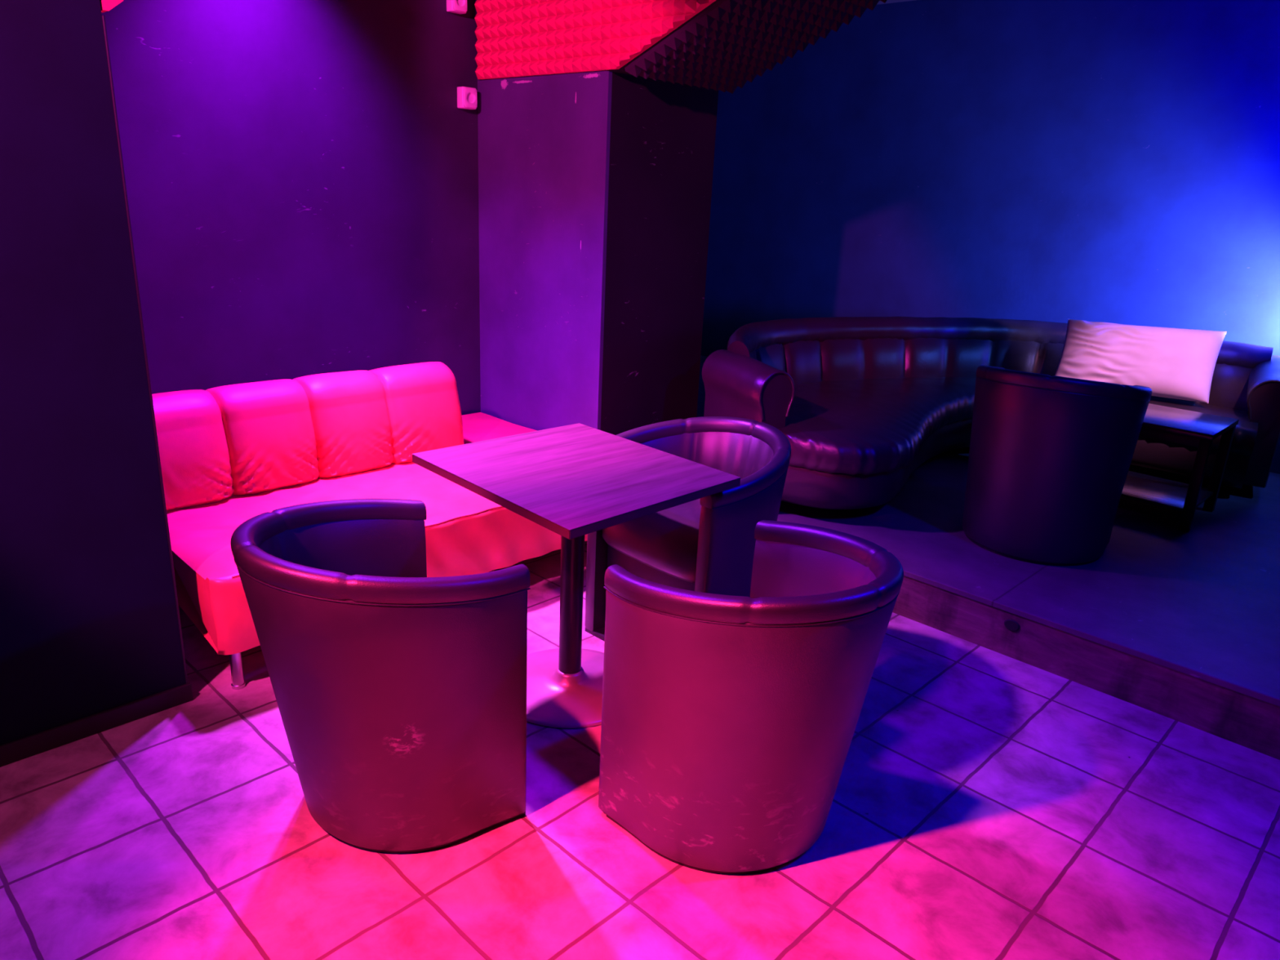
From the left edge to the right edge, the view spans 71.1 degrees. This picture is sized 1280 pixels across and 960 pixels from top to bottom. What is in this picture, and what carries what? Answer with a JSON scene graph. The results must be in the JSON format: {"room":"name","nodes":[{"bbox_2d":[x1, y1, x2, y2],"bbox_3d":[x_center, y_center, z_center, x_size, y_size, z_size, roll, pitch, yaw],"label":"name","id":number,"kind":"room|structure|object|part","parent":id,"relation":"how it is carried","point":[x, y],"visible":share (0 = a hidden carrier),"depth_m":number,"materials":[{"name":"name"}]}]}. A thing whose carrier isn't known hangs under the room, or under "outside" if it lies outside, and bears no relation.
{"room":"entertainment venue","nodes":[
{"label":"entertainment venue","id":0,"kind":"room"},
{"bbox_2d":[0,0,186,745],"bbox_3d":[-3.145,-0.469,1.427,1.320,2.850,3.850,19,24,41],"label":"wall","id":1,"kind":"structure","parent":0,"point":[89,625],"depth_m":2.34,"materials":[{"name":"black paint"}]},
{"bbox_2d":[0,682,193,766],"bbox_3d":[-2.727,1.020,1.427,0.014,0.058,3.862,19,24,41],"label":"baseboard","id":2,"kind":"structure","parent":1,"relation":"attached to","point":[38,743],"depth_m":2.57,"materials":[{"name":"black wood"}]},
{"bbox_2d":[99,0,123,13],"bbox_3d":[-1.679,-1.716,2.426,1.158,0.904,0.050,19,24,41],"label":"panel","id":3,"kind":"object","parent":1,"relation":"attached to","point":[105,5],"visible":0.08,"depth_m":2.18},
{"bbox_2d":[102,15,188,684],"bbox_3d":[-1.362,-0.230,2.485,0.039,1.905,0.006,19,24,41],"label":"trim","id":4,"kind":"structure","parent":1,"relation":"attached to","point":[103,16],"depth_m":2.41,"materials":[{"name":"brown wood"}]},
{"bbox_2d":[101,0,480,415],"bbox_3d":[-1.543,-1.173,3.827,0.150,2.850,1.970,19,24,41],"label":"wall","id":5,"kind":"structure","parent":0,"point":[301,176],"depth_m":3.80,"materials":[{"name":"paint"}]},
{"bbox_2d":[446,0,466,14],"bbox_3d":[-0.831,-2.176,4.069,0.058,0.094,0.080,19,24,41],"label":"wall socket","id":6,"kind":"object","parent":5,"relation":"attached to","point":[458,6],"visible":1,"depth_m":4.06,"materials":[{"name":"white plastic"}]},
{"bbox_3d":[-0.816,-2.171,4.055,0.016,0.086,0.072,19,24,41],"label":"plate","id":7,"kind":"part","parent":6,"relation":"part of","materials":[{"name":"white plastic"}]},
{"bbox_2d":[457,86,477,109],"bbox_3d":[-0.815,-1.803,4.228,0.058,0.094,0.080,19,24,41],"label":"wall socket","id":8,"kind":"object","parent":5,"relation":"attached to","point":[466,96],"visible":1,"depth_m":4.21,"materials":[{"name":"white plastic"}]},
{"bbox_3d":[-0.800,-1.798,4.214,0.016,0.086,0.072,19,24,41],"label":"plate","id":9,"kind":"part","parent":8,"relation":"part of","materials":[{"name":"white plastic"}]},
{"bbox_2d":[477,70,612,431],"bbox_3d":[-0.509,-0.853,4.312,0.955,2.038,0.020,19,24,41],"label":"wall","id":10,"kind":"structure","parent":0,"point":[544,140],"depth_m":4.18,"materials":[{"name":"paint"}]},
{"bbox_2d":[474,0,715,79],"bbox_3d":[0.173,-1.966,3.265,2.599,0.818,0.052,19,24,41],"label":"panel","id":11,"kind":"object","parent":10,"relation":"attached to","point":[515,37],"visible":1,"depth_m":3.77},
{"bbox_2d":[608,0,719,89],"bbox_3d":[0.869,-1.894,3.135,2.061,0.832,0.710,19,24,41],"label":"trim","id":12,"kind":"structure","parent":10,"relation":"attached to","point":[621,70],"depth_m":3.52,"materials":[{"name":"black paint"}]},
{"bbox_2d":[624,0,886,93],"bbox_3d":[0.672,-1.823,3.347,1.363,0.601,0.678,19,24,41],"label":"panel","id":13,"kind":"object","parent":10,"relation":"attached to","point":[731,42],"visible":1,"depth_m":3.57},
{"bbox_2d":[476,26,718,435],"bbox_3d":[-0.293,-1.324,4.478,1.095,2.850,0.690,19,24,41],"label":"wall pillar","id":14,"kind":"structure","parent":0,"point":[662,137],"depth_m":4.15,"materials":[{"name":"black paint"}]},
{"bbox_2d":[0,541,1279,959],"bbox_3d":[-0.812,1.275,1.214,6.400,0.120,6.140,19,24,41],"label":"floor","id":15,"kind":"structure","parent":0,"point":[987,804],"depth_m":2.22,"materials":[{"name":"tile"}]},
{"bbox_2d":[151,361,587,689],"bbox_3d":[-1.053,-0.023,3.685,1.279,0.798,1.900,19,24,41],"label":"sofa","id":16,"kind":"object","parent":15,"relation":"on","point":[231,455],"visible":0.66,"depth_m":3.38,"materials":[{"name":"red leather"}]},
{"bbox_3d":[-1.274,0.584,2.827,0.068,0.155,0.068,19,24,41],"label":"leg","id":17,"kind":"part","parent":16,"relation":"part of","materials":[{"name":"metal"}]},
{"bbox_3d":[-1.373,-0.216,3.607,0.352,0.412,1.407,19,24,41],"label":"backrest","id":18,"kind":"part","parent":16,"relation":"part of","materials":[{"name":"red leather"}]},
{"bbox_2d":[230,498,530,853],"bbox_3d":[-0.677,0.470,2.247,0.575,0.784,0.656,-12,23,-38],"label":"tub chair","id":19,"kind":"object","parent":15,"relation":"on","point":[400,691],"visible":1,"depth_m":2.07,"materials":[{"name":"brown leather"}]},
{"bbox_3d":[-0.645,0.825,2.404,0.438,0.016,0.564,-12,23,-38],"label":"plate","id":20,"kind":"part","parent":19,"relation":"part of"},
{"bbox_2d":[411,422,741,728],"bbox_3d":[-0.220,0.318,2.822,0.785,0.760,0.720,19,24,41],"label":"pedestal table","id":21,"kind":"object","parent":15,"relation":"on","point":[575,481],"visible":0.78,"depth_m":2.72,"materials":[{"name":"laminate"}]},
{"bbox_2d":[584,416,791,640],"bbox_3d":[0.213,0.209,3.183,0.576,0.784,0.657,-14,24,-41],"label":"tub chair","id":22,"kind":"object","parent":15,"relation":"on","point":[707,544],"visible":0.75,"depth_m":3.01,"materials":[{"name":"leather"}]},
{"bbox_3d":[0.149,0.584,3.261,0.438,0.016,0.564,-14,24,-41],"label":"plate","id":23,"kind":"part","parent":22,"relation":"part of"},
{"bbox_3d":[0.046,0.435,3.102,0.020,0.328,0.474,-14,24,-41],"label":"panel","id":24,"kind":"part","parent":22,"relation":"part of","materials":[{"name":"leather"}]},
{"bbox_2d":[602,498,701,583],"bbox_3d":[0.175,0.174,3.132,0.464,0.158,0.500,-14,24,-41],"label":"seat cushion","id":25,"kind":"object","parent":22,"relation":"on","point":[667,541],"depth_m":2.97,"materials":[{"name":"leather"}]},
{"bbox_2d":[598,520,903,874],"bbox_3d":[0.308,0.526,2.220,0.656,0.784,0.575,-13,24,-39],"label":"tub chair","id":26,"kind":"object","parent":15,"relation":"on","point":[729,722],"visible":1,"depth_m":2.04,"materials":[{"name":"leather"}]},
{"bbox_3d":[0.250,0.875,2.384,0.564,0.016,0.438,-13,24,-39],"label":"plate","id":27,"kind":"part","parent":26,"relation":"part of","materials":[{"name":"leather"}]},
{"bbox_2d":[876,0,915,4],"bbox_3d":[-0.146,-1.992,1.780,8.100,0.100,9.400,19,24,41],"label":"ceiling","id":28,"kind":"structure","parent":0,"point":[887,1],"depth_m":6.08,"materials":[{"name":"black paint"}]},
{"bbox_2d":[696,355,1279,759],"bbox_3d":[1.891,0.125,4.812,7.800,0.290,3.080,19,24,41],"label":"platform","id":29,"kind":"object","parent":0,"point":[1206,597],"depth_m":3.43,"materials":[{"name":"grey tile"}]},
{"bbox_2d":[702,316,1279,509],"bbox_3d":[1.825,-0.413,4.808,3.290,0.729,1.577,-3,19,-17],"label":"curved sofa","id":30,"kind":"object","parent":29,"relation":"on","point":[860,403],"visible":0.7,"depth_m":4.69,"materials":[{"name":"brown leather"}]},
{"bbox_3d":[0.477,-0.266,4.129,0.209,0.605,0.420,-8,21,-30],"label":"arm","id":31,"kind":"part","parent":30,"relation":"part of","materials":[{"name":"brown leather"}]},
{"bbox_3d":[1.821,-0.552,4.973,3.094,0.390,1.177,-2,18,-13],"label":"backrest","id":32,"kind":"part","parent":30,"relation":"part of","materials":[{"name":"brown leather"}]},
{"bbox_2d":[777,377,1257,475],"bbox_3d":[1.833,-0.350,4.760,2.943,0.163,1.430,-3,19,-16],"label":"seat cushion","id":33,"kind":"object","parent":30,"relation":"on","point":[833,425],"depth_m":4.41,"materials":[{"name":"brown leather"}]},
{"bbox_2d":[1054,319,1226,403],"bbox_3d":[2.736,-0.664,4.945,0.783,0.385,0.263,13,21,29],"label":"pillow","id":34,"kind":"object","parent":30,"relation":"on","point":[1176,363],"visible":0.93,"depth_m":4.86,"materials":[{"name":"fabric"}]},
{"bbox_3d":[3.288,-0.324,4.724,0.209,0.605,0.540,14,21,31],"label":"arm","id":35,"kind":"part","parent":30,"relation":"part of","materials":[{"name":"brown leather"}]},
{"bbox_2d":[1004,619,1019,631],"bbox_3d":[1.346,0.525,3.241,0.058,0.043,0.008,19,24,41],"label":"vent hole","id":36,"kind":"object","parent":29,"relation":"attached to","point":[1012,625],"visible":1,"depth_m":3.24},
{"bbox_2d":[962,365,1151,566],"bbox_3d":[1.652,-0.081,3.670,0.656,0.784,0.575,13,21,29],"label":"tub chair","id":37,"kind":"object","parent":29,"relation":"on","point":[1051,457],"visible":1,"depth_m":3.50,"materials":[{"name":"brown leather"}]},
{"bbox_3d":[1.668,0.269,3.840,0.564,0.016,0.438,13,21,29],"label":"plate","id":38,"kind":"part","parent":37,"relation":"part of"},
{"bbox_2d":[902,568,1279,706],"bbox_3d":[1.818,0.631,2.803,5.030,0.023,0.020,19,24,41],"label":"trim","id":39,"kind":"structure","parent":29,"relation":"attached to","point":[1273,700],"depth_m":3.02,"materials":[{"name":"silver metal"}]},
{"bbox_2d":[1120,403,1239,532],"bbox_3d":[2.370,-0.128,4.442,0.845,0.462,0.485,19,24,41],"label":"coffee table","id":40,"kind":"object","parent":29,"relation":"on","point":[1180,426],"visible":0.52,"depth_m":4.20,"materials":[{"name":"brown wood"}]},
{"bbox_2d":[1120,471,1213,511],"bbox_3d":[2.364,0.003,4.484,0.805,0.018,0.461,19,24,41],"label":"shelf","id":41,"kind":"object","parent":40,"relation":"attached to","point":[1140,487],"depth_m":4.31,"materials":[{"name":"brown wood"}]},
{"bbox_3d":[2.503,0.024,4.037,0.042,0.437,0.042,19,24,41],"label":"leg","id":42,"kind":"part","parent":40,"relation":"part of","materials":[{"name":"black wood"}]},
{"bbox_3d":[2.805,-0.059,4.337,0.042,0.437,0.042,19,24,41],"label":"leg","id":43,"kind":"part","parent":40,"relation":"part of","materials":[{"name":"black wood"}]},
{"bbox_2d":[701,0,1279,474],"bbox_3d":[2.974,-1.488,5.465,7.900,2.850,0.150,19,24,41],"label":"wall","id":44,"kind":"structure","parent":0,"point":[1117,162],"depth_m":5.78,"materials":[{"name":"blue paint"}]}
]}

